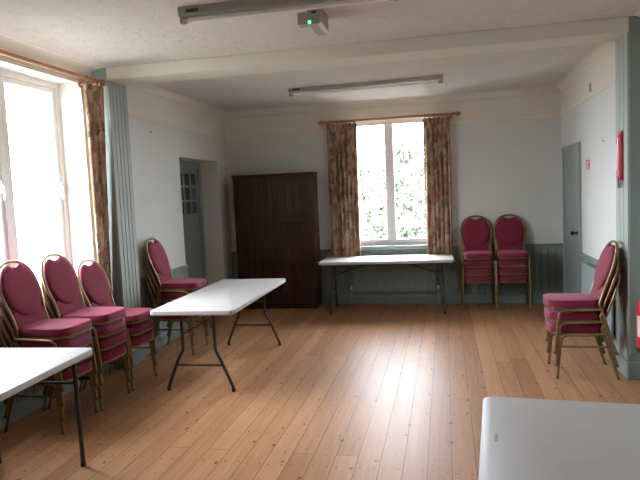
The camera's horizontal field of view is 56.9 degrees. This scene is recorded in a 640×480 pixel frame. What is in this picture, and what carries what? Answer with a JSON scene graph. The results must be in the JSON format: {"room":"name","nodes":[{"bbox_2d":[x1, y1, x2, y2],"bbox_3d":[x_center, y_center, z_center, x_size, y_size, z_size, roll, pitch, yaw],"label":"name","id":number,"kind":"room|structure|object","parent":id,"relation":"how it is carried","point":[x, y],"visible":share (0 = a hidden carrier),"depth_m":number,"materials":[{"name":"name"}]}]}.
{"room":"community hall","nodes":[
{"label":"community hall","id":0,"kind":"room"},
{"bbox_2d":[33,85,97,262],"bbox_3d":[-3.433,0.232,1.329,0.520,2.990,10.140,-2,5,12],"label":"wall","id":1,"kind":"structure","parent":0,"point":[40,98],"depth_m":5.80,"materials":[{"name":"paint"}]},
{"bbox_2d":[0,340,43,410],"bbox_3d":[-3.157,1.324,1.192,0.018,0.810,9.800,-2,5,12],"label":"trim","id":2,"kind":"structure","parent":1,"relation":"attached to","point":[33,389],"depth_m":4.77,"materials":[{"name":"teal paint"}]},
{"bbox_2d":[0,69,71,286],"bbox_3d":[-2.540,-0.427,4.980,0.360,2.045,1.680,-2,5,12],"label":"window","id":3,"kind":"structure","parent":1,"relation":"in","point":[8,229],"depth_m":5.12,"materials":[{"name":"white wood"}]},
{"bbox_2d":[0,58,93,273],"bbox_3d":[-2.530,-0.445,4.977,0.242,2.010,1.600,-2,5,12],"label":"window frame","id":4,"kind":"structure","parent":1,"relation":"attached to","point":[70,94],"depth_m":5.73,"materials":[{"name":"white paint"}]},
{"bbox_2d":[0,32,100,82],"bbox_3d":[-3.199,-1.172,0.982,0.160,0.162,9.800,-2,5,12],"label":"trim","id":5,"kind":"structure","parent":1,"relation":"attached to","point":[8,43],"depth_m":5.04,"materials":[{"name":"paint"}]},
{"bbox_2d":[0,49,105,87],"bbox_3d":[-2.371,-1.425,4.760,0.217,0.082,2.030,-2,5,12],"label":"pole","id":6,"kind":"object","parent":1,"relation":"attached to","point":[2,52],"visible":0.88,"depth_m":4.95,"materials":[{"name":"brown wood"}]},
{"bbox_2d":[83,75,111,291],"bbox_3d":[-2.123,-0.427,5.657,0.155,2.208,0.336,-2,5,12],"label":"curtain","id":7,"kind":"object","parent":6,"relation":"hanging from","point":[94,94],"visible":0.82,"depth_m":5.63,"materials":[{"name":"brown fabric"}]},
{"bbox_2d":[0,322,187,429],"bbox_3d":[-2.864,1.576,2.044,0.222,0.150,11.540,-2,5,12],"label":"baseboard","id":8,"kind":"structure","parent":1,"relation":"attached to","point":[22,408],"depth_m":5.30,"materials":[{"name":"teal paint"}]},
{"bbox_2d":[89,68,121,306],"bbox_3d":[-2.127,-0.195,6.042,0.292,2.990,0.340,-2,5,12],"label":"wall","id":9,"kind":"structure","parent":0,"point":[100,73],"depth_m":5.85,"materials":[{"name":"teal paint"}]},
{"bbox_2d":[105,68,143,351],"bbox_3d":[-1.976,-0.199,6.010,0.018,2.990,0.340,-2,5,12],"label":"trim","id":10,"kind":"structure","parent":9,"relation":"attached to","point":[116,93],"depth_m":5.97,"materials":[{"name":"paint"}]},
{"bbox_2d":[126,87,232,285],"bbox_3d":[-1.868,-0.350,7.882,0.340,2.990,3.380,-2,5,12],"label":"wall","id":11,"kind":"structure","parent":0,"point":[156,155],"depth_m":7.34,"materials":[{"name":"paint"}]},
{"bbox_2d":[140,269,187,335],"bbox_3d":[-1.848,0.815,6.964,0.018,0.810,1.400,-2,5,12],"label":"trim","id":12,"kind":"structure","parent":11,"relation":"attached to","point":[147,301],"depth_m":6.71,"materials":[{"name":"teal paint"}]},
{"bbox_2d":[139,265,188,282],"bbox_3d":[-1.856,0.404,6.929,0.040,0.045,1.400,-2,5,12],"label":"trim","id":13,"kind":"structure","parent":11,"relation":"attached to","point":[177,269],"depth_m":7.28,"materials":[{"name":"teal paint"}]},
{"bbox_2d":[126,84,225,117],"bbox_3d":[-1.758,-1.791,7.579,0.080,0.082,3.080,-2,5,12],"label":"trim","id":14,"kind":"structure","parent":11,"relation":"attached to","point":[146,88],"depth_m":7.44,"materials":[{"name":"paint"}]},
{"bbox_2d":[128,113,225,138],"bbox_3d":[-1.773,-1.451,7.611,0.020,0.035,3.080,-2,5,12],"label":"trim","id":15,"kind":"structure","parent":11,"relation":"attached to","point":[129,114],"depth_m":7.32,"materials":[{"name":"paint"}]},
{"bbox_2d":[179,160,207,286],"bbox_3d":[-1.927,0.004,8.304,0.090,2.225,1.320,-2,5,12],"label":"door","id":16,"kind":"structure","parent":11,"relation":"in","point":[190,172],"depth_m":8.64,"materials":[{"name":"paint"}]},
{"bbox_2d":[0,303,639,479],"bbox_3d":[-0.418,1.575,2.390,6.300,0.120,14.020,-2,5,12],"label":"floor","id":17,"kind":"structure","parent":0,"point":[357,391],"depth_m":4.83,"materials":[{"name":"brown wood"}]},
{"bbox_2d":[0,348,92,466],"bbox_3d":[-1.957,1.160,3.056,0.720,0.741,1.830,-2,5,9],"label":"folding table","id":18,"kind":"object","parent":17,"relation":"on","point":[20,368],"visible":1,"depth_m":3.62,"materials":[{"name":"plastic"}]},
{"bbox_2d":[0,326,98,434],"bbox_3d":[-2.102,0.947,4.557,0.587,0.954,0.456,-2,5,12],"label":"banquet chair","id":19,"kind":"object","parent":17,"relation":"on","point":[84,367],"visible":0.3,"depth_m":4.40,"materials":[{"name":"gold metal"}]},
{"bbox_2d":[0,313,97,420],"bbox_3d":[-2.099,0.840,4.547,0.587,0.954,0.456,-2,5,12],"label":"banquet chair","id":20,"kind":"object","parent":19,"relation":"on","point":[4,327],"visible":0.15,"depth_m":4.39,"materials":[{"name":"gold metal"}]},
{"bbox_2d":[0,299,97,406],"bbox_3d":[-2.096,0.732,4.537,0.587,0.954,0.456,-2,5,12],"label":"banquet chair","id":21,"kind":"object","parent":20,"relation":"on","point":[84,339],"visible":0.33,"depth_m":4.38,"materials":[{"name":"red fabric"}]},
{"bbox_2d":[0,260,97,391],"bbox_3d":[-2.093,0.624,4.527,0.587,0.954,0.456,-2,5,12],"label":"banquet chair","id":22,"kind":"object","parent":21,"relation":"on","point":[20,289],"visible":0.94,"depth_m":4.46,"materials":[{"name":"red fabric"}]},
{"bbox_2d":[47,344,130,411],"bbox_3d":[-1.986,0.907,5.011,0.587,0.954,0.456,-2,5,12],"label":"banquet chair","id":23,"kind":"object","parent":17,"relation":"on","point":[107,356],"visible":0.26,"depth_m":4.90,"materials":[{"name":"gold metal"}]},
{"bbox_2d":[43,297,130,398],"bbox_3d":[-1.982,0.799,5.001,0.587,0.954,0.456,-2,5,12],"label":"banquet chair","id":24,"kind":"object","parent":23,"relation":"on","point":[105,343],"visible":0.2,"depth_m":4.86,"materials":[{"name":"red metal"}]},
{"bbox_2d":[40,278,130,385],"bbox_3d":[-1.979,0.691,4.991,0.587,0.954,0.456,-2,5,12],"label":"banquet chair","id":25,"kind":"object","parent":24,"relation":"on","point":[105,330],"visible":0.3,"depth_m":4.83,"materials":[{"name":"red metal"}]},
{"bbox_2d":[40,253,130,372],"bbox_3d":[-1.976,0.583,4.981,0.587,0.954,0.456,-2,5,12],"label":"banquet chair","id":26,"kind":"object","parent":25,"relation":"on","point":[60,280],"visible":0.84,"depth_m":4.92,"materials":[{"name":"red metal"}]},
{"bbox_2d":[83,330,156,390],"bbox_3d":[-1.885,0.865,5.489,0.587,0.954,0.456,-2,5,12],"label":"banquet chair","id":27,"kind":"object","parent":17,"relation":"on","point":[137,341],"visible":0.15,"depth_m":5.39,"materials":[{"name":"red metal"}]},
{"bbox_2d":[82,294,156,378],"bbox_3d":[-1.882,0.757,5.479,0.587,0.954,0.456,-2,5,12],"label":"banquet chair","id":28,"kind":"object","parent":27,"relation":"on","point":[139,328],"visible":0.19,"depth_m":5.34,"materials":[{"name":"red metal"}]},
{"bbox_2d":[77,259,156,367],"bbox_3d":[-1.879,0.649,5.469,0.587,0.954,0.456,-2,5,12],"label":"banquet chair","id":29,"kind":"object","parent":28,"relation":"on","point":[94,283],"visible":0.66,"depth_m":5.42,"materials":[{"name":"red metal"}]},
{"bbox_2d":[145,273,208,354],"bbox_3d":[-1.598,0.765,6.609,0.587,0.954,0.456,-2,5,10],"label":"banquet chair","id":30,"kind":"object","parent":17,"relation":"on","point":[150,289],"visible":0.27,"depth_m":6.44,"materials":[{"name":"gold metal"}]},
{"bbox_2d":[145,264,208,344],"bbox_3d":[-1.595,0.657,6.599,0.587,0.954,0.456,-2,5,10],"label":"banquet chair","id":31,"kind":"object","parent":30,"relation":"on","point":[150,279],"visible":0.2,"depth_m":6.43,"materials":[{"name":"gold metal"}]},
{"bbox_2d":[145,254,208,335],"bbox_3d":[-1.591,0.549,6.589,0.587,0.954,0.456,-2,5,10],"label":"banquet chair","id":32,"kind":"object","parent":31,"relation":"on","point":[163,295],"visible":0.38,"depth_m":6.42,"materials":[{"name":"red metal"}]},
{"bbox_2d":[145,238,208,325],"bbox_3d":[-1.588,0.441,6.580,0.587,0.954,0.456,-2,5,10],"label":"banquet chair","id":33,"kind":"object","parent":32,"relation":"on","point":[156,254],"visible":0.9,"depth_m":6.46,"materials":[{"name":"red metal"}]},
{"bbox_2d":[150,278,285,391],"bbox_3d":[-0.912,0.890,5.912,0.760,0.740,1.830,-2,5,11],"label":"folding table","id":34,"kind":"object","parent":17,"relation":"on","point":[225,297],"visible":1,"depth_m":5.42,"materials":[{"name":"plastic"}]},
{"bbox_2d":[231,172,321,308],"bbox_3d":[-0.635,0.016,8.854,1.251,2.000,0.370,-2,5,12],"label":"wardrobe","id":35,"kind":"object","parent":17,"relation":"on","point":[277,215],"visible":0.88,"depth_m":8.70,"materials":[{"name":"brown wood"}]},
{"bbox_2d":[318,253,453,314],"bbox_3d":[0.952,0.620,8.315,1.830,0.740,0.760,-2,5,11],"label":"folding table","id":36,"kind":"object","parent":17,"relation":"on","point":[410,259],"visible":1,"depth_m":8.09,"materials":[{"name":"plastic"}]},
{"bbox_2d":[461,254,496,310],"bbox_3d":[2.204,0.468,8.234,0.456,0.954,0.587,-2,5,11],"label":"banquet chair","id":37,"kind":"object","parent":17,"relation":"on","point":[479,278],"visible":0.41,"depth_m":8.00,"materials":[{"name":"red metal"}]},
{"bbox_2d":[460,245,496,302],"bbox_3d":[2.197,0.361,8.218,0.456,0.954,0.587,-2,5,11],"label":"banquet chair","id":38,"kind":"object","parent":37,"relation":"on","point":[485,270],"visible":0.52,"depth_m":7.97,"materials":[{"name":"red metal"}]},
{"bbox_2d":[460,236,496,294],"bbox_3d":[2.191,0.254,8.202,0.456,0.954,0.587,-2,5,11],"label":"banquet chair","id":39,"kind":"object","parent":38,"relation":"on","point":[488,262],"visible":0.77,"depth_m":7.95,"materials":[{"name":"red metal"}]},
{"bbox_2d":[460,215,496,286],"bbox_3d":[2.185,0.147,8.185,0.456,0.954,0.587,-2,5,11],"label":"banquet chair","id":40,"kind":"object","parent":39,"relation":"on","point":[476,232],"visible":0.96,"depth_m":8.32,"materials":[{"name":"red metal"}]},
{"bbox_2d":[494,252,531,309],"bbox_3d":[2.644,0.456,8.140,0.456,0.954,0.587,-2,5,13],"label":"banquet chair","id":41,"kind":"object","parent":17,"relation":"on","point":[501,278],"visible":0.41,"depth_m":7.89,"materials":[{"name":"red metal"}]},
{"bbox_2d":[494,245,531,302],"bbox_3d":[2.637,0.349,8.124,0.456,0.954,0.587,-2,5,13],"label":"banquet chair","id":42,"kind":"object","parent":41,"relation":"on","point":[501,270],"visible":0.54,"depth_m":7.87,"materials":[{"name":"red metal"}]},
{"bbox_2d":[493,235,531,294],"bbox_3d":[2.631,0.242,8.108,0.456,0.954,0.587,-2,5,13],"label":"banquet chair","id":43,"kind":"object","parent":42,"relation":"on","point":[500,262],"visible":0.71,"depth_m":7.86,"materials":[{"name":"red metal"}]},
{"bbox_2d":[493,214,531,286],"bbox_3d":[2.624,0.135,8.092,0.456,0.954,0.587,-2,5,13],"label":"banquet chair","id":44,"kind":"object","parent":43,"relation":"on","point":[510,232],"visible":0.94,"depth_m":8.22,"materials":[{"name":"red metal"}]},
{"bbox_2d":[478,397,639,479],"bbox_3d":[0.855,1.139,1.702,0.760,0.741,1.830,-1,5,17],"label":"folding table","id":45,"kind":"object","parent":17,"relation":"on","point":[522,438],"visible":1,"depth_m":2.15,"materials":[{"name":"plastic"}]},
{"bbox_2d":[545,268,620,379],"bbox_3d":[2.314,0.699,5.215,0.587,0.954,0.456,-2,5,12],"label":"banquet chair","id":46,"kind":"object","parent":17,"relation":"on","point":[550,326],"visible":0.38,"depth_m":5.04,"materials":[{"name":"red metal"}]},
{"bbox_2d":[544,255,618,367],"bbox_3d":[2.301,0.591,5.208,0.587,0.954,0.456,-2,5,12],"label":"banquet chair","id":47,"kind":"object","parent":46,"relation":"on","point":[550,314],"visible":0.44,"depth_m":5.03,"materials":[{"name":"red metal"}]},
{"bbox_2d":[543,240,617,354],"bbox_3d":[2.288,0.484,5.201,0.587,0.954,0.456,-2,5,12],"label":"banquet chair","id":48,"kind":"object","parent":47,"relation":"on","point":[591,301],"visible":0.97,"depth_m":5.05,"materials":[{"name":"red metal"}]},
{"bbox_2d":[0,0,639,110],"bbox_3d":[-0.558,-1.562,2.145,6.300,0.200,14.020,-2,5,12],"label":"ceiling","id":49,"kind":"structure","parent":0,"point":[100,33],"depth_m":4.88,"materials":[{"name":"white paint"}]},
{"bbox_2d":[177,0,397,24],"bbox_3d":[-0.233,-1.560,3.912,1.500,0.108,0.070,-2,5,12],"label":"strip light","id":50,"kind":"object","parent":49,"relation":"attached to","point":[237,8],"visible":1,"depth_m":3.94,"materials":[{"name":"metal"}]},
{"bbox_2d":[297,8,328,35],"bbox_3d":[-0.059,-1.590,4.298,0.200,0.124,0.333,-2,5,12],"label":"emergency light","id":51,"kind":"object","parent":49,"relation":"attached to","point":[317,19],"visible":0.84,"depth_m":4.26,"materials":[{"name":"plastic"}]},
{"bbox_2d":[318,21,328,34],"bbox_3d":[0.026,-1.542,4.296,0.022,0.022,0.290,-2,5,12],"label":"diffuser","id":52,"kind":"object","parent":51,"relation":"attached to","point":[322,27],"depth_m":4.30,"materials":[{"name":"white plastic"}]},
{"bbox_2d":[288,75,442,96],"bbox_3d":[0.524,-1.851,7.112,1.880,0.093,0.070,-1,5,14],"label":"strip light","id":53,"kind":"object","parent":49,"relation":"attached to","point":[428,79],"visible":1,"depth_m":7.08,"materials":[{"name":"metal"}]},
{"bbox_2d":[224,94,561,250],"bbox_3d":[1.004,-0.555,8.858,4.880,2.990,0.340,-2,5,12],"label":"wall","id":54,"kind":"structure","parent":0,"point":[499,168],"depth_m":8.38,"materials":[{"name":"paint"}]},
{"bbox_2d":[226,129,326,138],"bbox_3d":[-0.520,-1.608,8.903,1.940,0.035,0.020,-2,5,12],"label":"trim","id":55,"kind":"structure","parent":54,"relation":"attached to","point":[325,130],"depth_m":8.93,"materials":[{"name":"paint"}]},
{"bbox_2d":[231,249,330,253],"bbox_3d":[-0.447,0.177,9.033,1.930,0.045,0.040,-2,5,12],"label":"trim","id":56,"kind":"structure","parent":54,"relation":"attached to","point":[321,250],"depth_m":8.92,"materials":[{"name":"teal paint"}]},
{"bbox_2d":[318,111,460,125],"bbox_3d":[0.979,-1.747,8.515,2.060,0.082,0.137,-2,5,12],"label":"pole","id":57,"kind":"object","parent":54,"relation":"attached to","point":[457,113],"visible":0.95,"depth_m":8.46,"materials":[{"name":"brown wood"}]},
{"bbox_2d":[327,119,360,255],"bbox_3d":[0.351,-0.731,8.704,0.457,2.058,0.090,-2,5,12],"label":"curtain","id":58,"kind":"object","parent":57,"relation":"hanging from","point":[342,152],"visible":0.97,"depth_m":8.70,"materials":[{"name":"brown fabric"}]},
{"bbox_2d":[423,112,452,254],"bbox_3d":[1.685,-0.767,8.418,0.375,2.056,0.086,-2,5,12],"label":"curtain","id":59,"kind":"object","parent":57,"relation":"hanging from","point":[436,131],"visible":0.97,"depth_m":8.41,"materials":[{"name":"brown fabric"}]},
{"bbox_2d":[351,117,431,247],"bbox_3d":[1.076,-0.840,8.706,1.260,1.895,0.220,-2,5,12],"label":"window","id":60,"kind":"structure","parent":54,"relation":"in","point":[392,241],"depth_m":8.75,"materials":[{"name":"white wood"}]},
{"bbox_2d":[224,86,559,118],"bbox_3d":[0.895,-1.977,8.534,4.880,0.097,0.095,-2,5,12],"label":"trim","id":61,"kind":"structure","parent":54,"relation":"attached to","point":[550,90],"depth_m":8.52,"materials":[{"name":"paint"}]},
{"bbox_2d":[350,264,439,304],"bbox_3d":[1.093,0.602,8.706,1.309,0.698,0.082,-2,5,12],"label":"radiator","id":62,"kind":"object","parent":54,"relation":"attached to","point":[383,277],"visible":0.83,"depth_m":8.67,"materials":[{"name":"metal"}]},
{"bbox_2d":[231,247,562,295],"bbox_3d":[1.016,0.546,8.769,4.880,0.810,0.018,-2,5,12],"label":"wainscoting","id":63,"kind":"structure","parent":54,"relation":"attached to","point":[546,262],"depth_m":8.53,"materials":[{"name":"teal paint"}]},
{"bbox_2d":[322,294,543,303],"bbox_3d":[1.030,0.883,8.789,4.880,0.135,0.030,-2,5,12],"label":"baseboard","id":64,"kind":"structure","parent":54,"relation":"attached to","point":[469,298],"depth_m":8.65,"materials":[{"name":"teal paint"}]},
{"bbox_2d":[450,114,559,123],"bbox_3d":[2.462,-1.692,8.267,1.720,0.035,0.020,-2,5,12],"label":"trim","id":65,"kind":"structure","parent":54,"relation":"attached to","point":[546,115],"depth_m":8.23,"materials":[{"name":"paint"}]},
{"bbox_2d":[453,243,562,248],"bbox_3d":[2.545,0.093,8.395,1.710,0.045,0.040,-2,5,12],"label":"trim","id":66,"kind":"structure","parent":54,"relation":"attached to","point":[552,244],"depth_m":8.26,"materials":[{"name":"teal paint"}]},
{"bbox_2d":[561,50,615,292],"bbox_3d":[3.216,-0.493,6.798,0.300,2.990,3.380,-2,5,12],"label":"wall","id":67,"kind":"structure","parent":0,"point":[592,122],"depth_m":6.31,"materials":[{"name":"paint"}]},
{"bbox_2d":[562,142,581,292],"bbox_3d":[3.183,-0.130,7.544,0.095,2.155,1.010,-2,5,12],"label":"door","id":68,"kind":"structure","parent":67,"relation":"in","point":[571,161],"depth_m":7.48,"materials":[{"name":"paint"}]},
{"bbox_2d":[555,42,614,93],"bbox_3d":[2.927,-1.915,6.580,0.095,0.097,3.080,-2,5,12],"label":"trim","id":69,"kind":"structure","parent":67,"relation":"attached to","point":[602,50],"depth_m":6.44,"materials":[{"name":"paint"}]},
{"bbox_2d":[560,78,614,115],"bbox_3d":[2.979,-1.585,6.598,0.020,0.035,3.080,-2,5,12],"label":"trim","id":70,"kind":"structure","parent":67,"relation":"attached to","point":[612,81],"depth_m":6.42,"materials":[{"name":"paint"}]},
{"bbox_2d":[586,159,589,169],"bbox_3d":[3.017,-0.849,6.650,0.007,0.110,0.170,-2,5,12],"label":"notice","id":71,"kind":"object","parent":67,"relation":"attached to","point":[587,161],"visible":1,"depth_m":6.63,"materials":[{"name":"paper"}]},
{"bbox_2d":[579,252,597,263],"bbox_3d":[2.925,0.251,6.151,0.040,0.045,1.872,-2,5,12],"label":"trim","id":72,"kind":"structure","parent":67,"relation":"attached to","point":[583,255],"depth_m":6.63,"materials":[{"name":"teal paint"}]},
{"bbox_2d":[581,257,616,341],"bbox_3d":[2.954,0.661,6.180,0.018,0.810,1.872,-2,5,12],"label":"trim","id":73,"kind":"structure","parent":67,"relation":"attached to","point":[584,260],"depth_m":6.92,"materials":[{"name":"teal paint"}]},
{"bbox_2d":[582,262,616,339],"bbox_3d":[2.891,0.596,6.120,0.075,0.595,1.220,-2,5,12],"label":"radiator","id":74,"kind":"object","parent":67,"relation":"attached to","point":[588,270],"visible":0.33,"depth_m":6.20,"materials":[{"name":"metal"}]},
{"bbox_2d":[629,16,639,361],"bbox_3d":[2.753,-0.332,5.001,0.324,2.990,0.340,-2,5,12],"label":"wall","id":75,"kind":"structure","parent":0,"point":[634,21],"depth_m":4.84,"materials":[{"name":"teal paint"}]},
{"bbox_2d":[106,17,627,85],"bbox_3d":[0.239,-1.690,5.401,4.668,0.122,0.323,-2,5,12],"label":"beam","id":76,"kind":"structure","parent":75,"relation":"attached to","point":[610,29],"depth_m":5.23,"materials":[{"name":"paint"}]},
{"bbox_2d":[616,130,623,187],"bbox_3d":[2.543,-0.684,5.020,0.040,0.483,0.120,-2,5,12],"label":"blanket","id":77,"kind":"object","parent":75,"relation":"hanging from","point":[619,139],"visible":1,"depth_m":4.98,"materials":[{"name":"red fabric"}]},
{"bbox_2d":[615,16,630,361],"bbox_3d":[2.586,-0.327,5.037,0.018,2.990,0.340,-2,5,12],"label":"trim","id":78,"kind":"structure","parent":75,"relation":"attached to","point":[622,45],"depth_m":4.97,"materials":[{"name":"paint"}]},
{"bbox_2d":[616,351,639,379],"bbox_3d":[2.702,1.086,5.126,0.154,0.150,0.360,-2,5,12],"label":"baseboard","id":79,"kind":"structure","parent":75,"relation":"attached to","point":[630,370],"depth_m":4.97,"materials":[{"name":"teal paint"}]},
{"bbox_3d":[1.821,0.098,0.035,0.300,2.990,9.800,-2,5,12],"label":"wall","id":80,"kind":"structure","parent":0,"visible":0},
{"bbox_2d":[632,9,639,16],"bbox_3d":[1.556,-1.330,-0.034,0.110,0.112,9.800,-2,5,12],"label":"trim","id":81,"kind":"structure","parent":80,"relation":"attached to","point":[637,13],"depth_m":4.68,"materials":[{"name":"paint"}]},
{"bbox_2d":[636,301,639,352],"bbox_3d":[2.594,0.657,4.660,0.146,0.488,0.224,-2,5,12],"label":"fire extinguisher","id":82,"kind":"object","parent":80,"relation":"attached to","point":[638,302],"visible":1,"depth_m":4.70,"materials":[{"name":"red paint"}]},
{"label":"outside","id":83,"kind":"structure","parent":0,"visible":0},
{"bbox_2d":[0,207,422,285],"bbox_3d":[2.163,1.563,9.938,120.000,0.300,140.000,-2,5,12],"label":"ground","id":84,"kind":"structure","parent":83,"point":[30,235],"depth_m":35.59,"materials":[{"name":"white"}]},
{"bbox_2d":[360,205,402,239],"bbox_3d":[0.567,0.284,12.328,2.015,2.087,1.842,-5,5,-31],"label":"shrub","id":85,"kind":"object","parent":84,"relation":"on","point":[370,232],"visible":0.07,"depth_m":12.29,"materials":[{"name":"green plant"}]},
{"bbox_2d":[358,151,425,237],"bbox_3d":[1.781,-1.174,20.544,13.288,3.820,1.935,-2,5,12],"label":"hedge","id":86,"kind":"object","parent":84,"relation":"on","point":[372,163],"visible":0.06,"depth_m":20.12,"materials":[{"name":"green plant"}]},
{"bbox_2d":[361,129,426,238],"bbox_3d":[2.496,-1.158,17.183,3.790,4.120,2.047,-3,5,-8],"label":"shrub","id":87,"kind":"object","parent":84,"relation":"on","point":[406,148],"visible":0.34,"depth_m":16.86,"materials":[{"name":"green plant"}]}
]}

